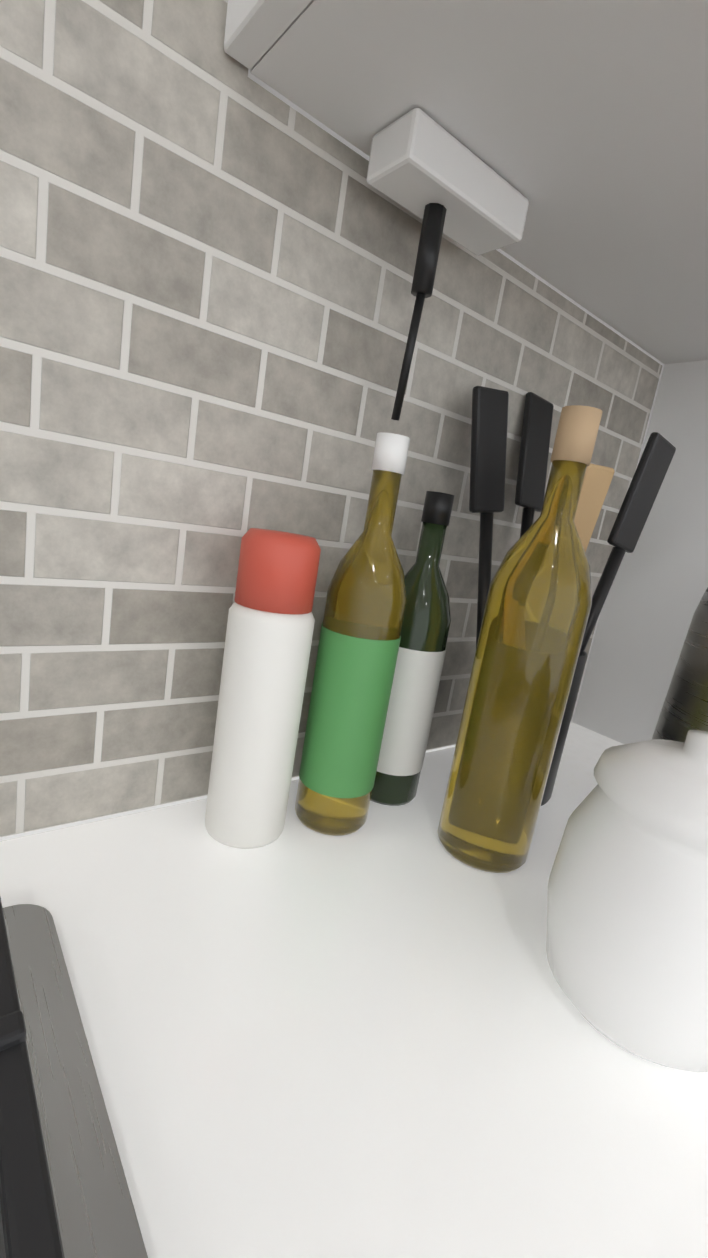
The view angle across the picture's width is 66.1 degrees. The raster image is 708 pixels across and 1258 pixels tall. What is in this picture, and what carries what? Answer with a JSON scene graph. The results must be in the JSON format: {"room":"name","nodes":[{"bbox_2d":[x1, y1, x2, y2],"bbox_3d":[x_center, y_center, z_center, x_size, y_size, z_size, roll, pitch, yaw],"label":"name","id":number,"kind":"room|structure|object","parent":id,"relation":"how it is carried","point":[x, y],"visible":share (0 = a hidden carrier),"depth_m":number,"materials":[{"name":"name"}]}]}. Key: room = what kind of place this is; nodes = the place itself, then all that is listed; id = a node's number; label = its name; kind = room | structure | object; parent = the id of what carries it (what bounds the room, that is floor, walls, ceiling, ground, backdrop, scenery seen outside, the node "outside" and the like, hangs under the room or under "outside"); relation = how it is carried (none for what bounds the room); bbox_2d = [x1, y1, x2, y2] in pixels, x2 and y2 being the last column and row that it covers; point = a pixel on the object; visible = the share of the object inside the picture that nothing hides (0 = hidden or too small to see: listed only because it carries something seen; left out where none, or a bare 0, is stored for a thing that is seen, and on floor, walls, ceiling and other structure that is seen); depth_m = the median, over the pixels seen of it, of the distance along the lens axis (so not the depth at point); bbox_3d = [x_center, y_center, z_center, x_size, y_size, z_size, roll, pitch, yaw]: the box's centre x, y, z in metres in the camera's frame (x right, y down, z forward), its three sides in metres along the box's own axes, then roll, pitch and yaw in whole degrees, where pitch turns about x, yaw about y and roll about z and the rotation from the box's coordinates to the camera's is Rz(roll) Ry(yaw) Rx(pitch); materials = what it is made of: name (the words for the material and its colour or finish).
{"room":"kitchen","nodes":[
{"label":"kitchen","id":0,"kind":"room"},
{"bbox_2d":[0,69,663,840],"bbox_3d":[-0.225,-0.358,0.372,3.700,2.785,0.250,0,15,-39],"label":"wall","id":1,"kind":"structure","parent":0,"point":[300,111],"depth_m":0.42,"materials":[{"name":"white paint"}]},
{"bbox_2d":[0,0,661,836],"bbox_3d":[-0.533,-0.324,-0.033,2.368,0.957,0.008,0,15,-39],"label":"tile backsplash","id":2,"kind":"structure","parent":1,"relation":"attached to","point":[208,250],"depth_m":0.37,"materials":[{"name":"grey tile"}]},
{"bbox_2d":[224,0,707,379],"bbox_3d":[0.345,-0.838,0.274,0.609,1.119,0.318,0,15,-39],"label":"upper cabinet","id":3,"kind":"object","parent":1,"relation":"attached to","point":[568,139],"depth_m":0.34,"materials":[{"name":"white"}]},
{"bbox_2d":[0,720,707,1257],"bbox_3d":[-0.415,0.241,-0.176,2.366,0.040,0.638,0,15,-39],"label":"countertop","id":4,"kind":"structure","parent":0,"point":[366,1042],"depth_m":0.26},
{"bbox_2d":[0,897,147,1257],"bbox_3d":[-0.390,0.195,-0.182,0.947,0.058,0.495,0,15,-39],"label":"cooktop","id":5,"kind":"object","parent":4,"relation":"in","point":[64,1191],"visible":1,"depth_m":0.19,"materials":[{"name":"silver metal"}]},
{"bbox_2d":[205,528,320,848],"bbox_3d":[-0.066,0.042,0.391,0.060,0.223,0.060,0,15,-39],"label":"spray can","id":6,"kind":"object","parent":4,"relation":"on","point":[269,631],"visible":0.98,"depth_m":0.37,"materials":[{"name":"white"}]},
{"bbox_2d":[295,432,409,835],"bbox_3d":[0.004,0.008,0.416,0.061,0.301,0.061,0,15,-39],"label":"oil bottle","id":7,"kind":"object","parent":4,"relation":"on","point":[360,634],"visible":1,"depth_m":0.40,"materials":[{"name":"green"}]},
{"bbox_2d":[371,491,453,805],"bbox_3d":[0.050,0.018,0.476,0.059,0.271,0.059,0,15,-39],"label":"wine bottle","id":8,"kind":"object","parent":4,"relation":"on","point":[420,657],"visible":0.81,"depth_m":0.45,"materials":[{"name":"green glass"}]},
{"bbox_2d":[437,405,602,872],"bbox_3d":[0.129,0.013,0.404,0.072,0.336,0.072,0,15,-39],"label":"olive oil bottle","id":9,"kind":"object","parent":4,"relation":"on","point":[535,617],"visible":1,"depth_m":0.38,"materials":[{"name":"yellow glass"}]},
{"bbox_2d":[469,386,675,805],"bbox_3d":[0.168,-0.035,0.528,0.169,0.390,0.135,0,15,-39],"label":"cooking utensils","id":10,"kind":"object","parent":4,"relation":"on","point":[489,426],"visible":0.29,"depth_m":0.50,"materials":[{"name":"black plastic"}]},
{"bbox_2d":[546,730,707,1071],"bbox_3d":[0.172,0.133,0.294,0.116,0.162,0.116,0,15,-39],"label":"ceramic jar","id":11,"kind":"object","parent":4,"relation":"on","point":[627,929],"visible":1,"depth_m":0.26,"materials":[{"name":"white ceramic"}]},
{"bbox_2d":[652,588,707,742],"bbox_3d":[0.323,0.076,0.416,0.196,0.269,0.148,0,15,-39],"label":"bottle","id":12,"kind":"object","parent":4,"relation":"on","point":[684,710],"visible":0.19,"depth_m":0.40,"materials":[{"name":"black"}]}
]}

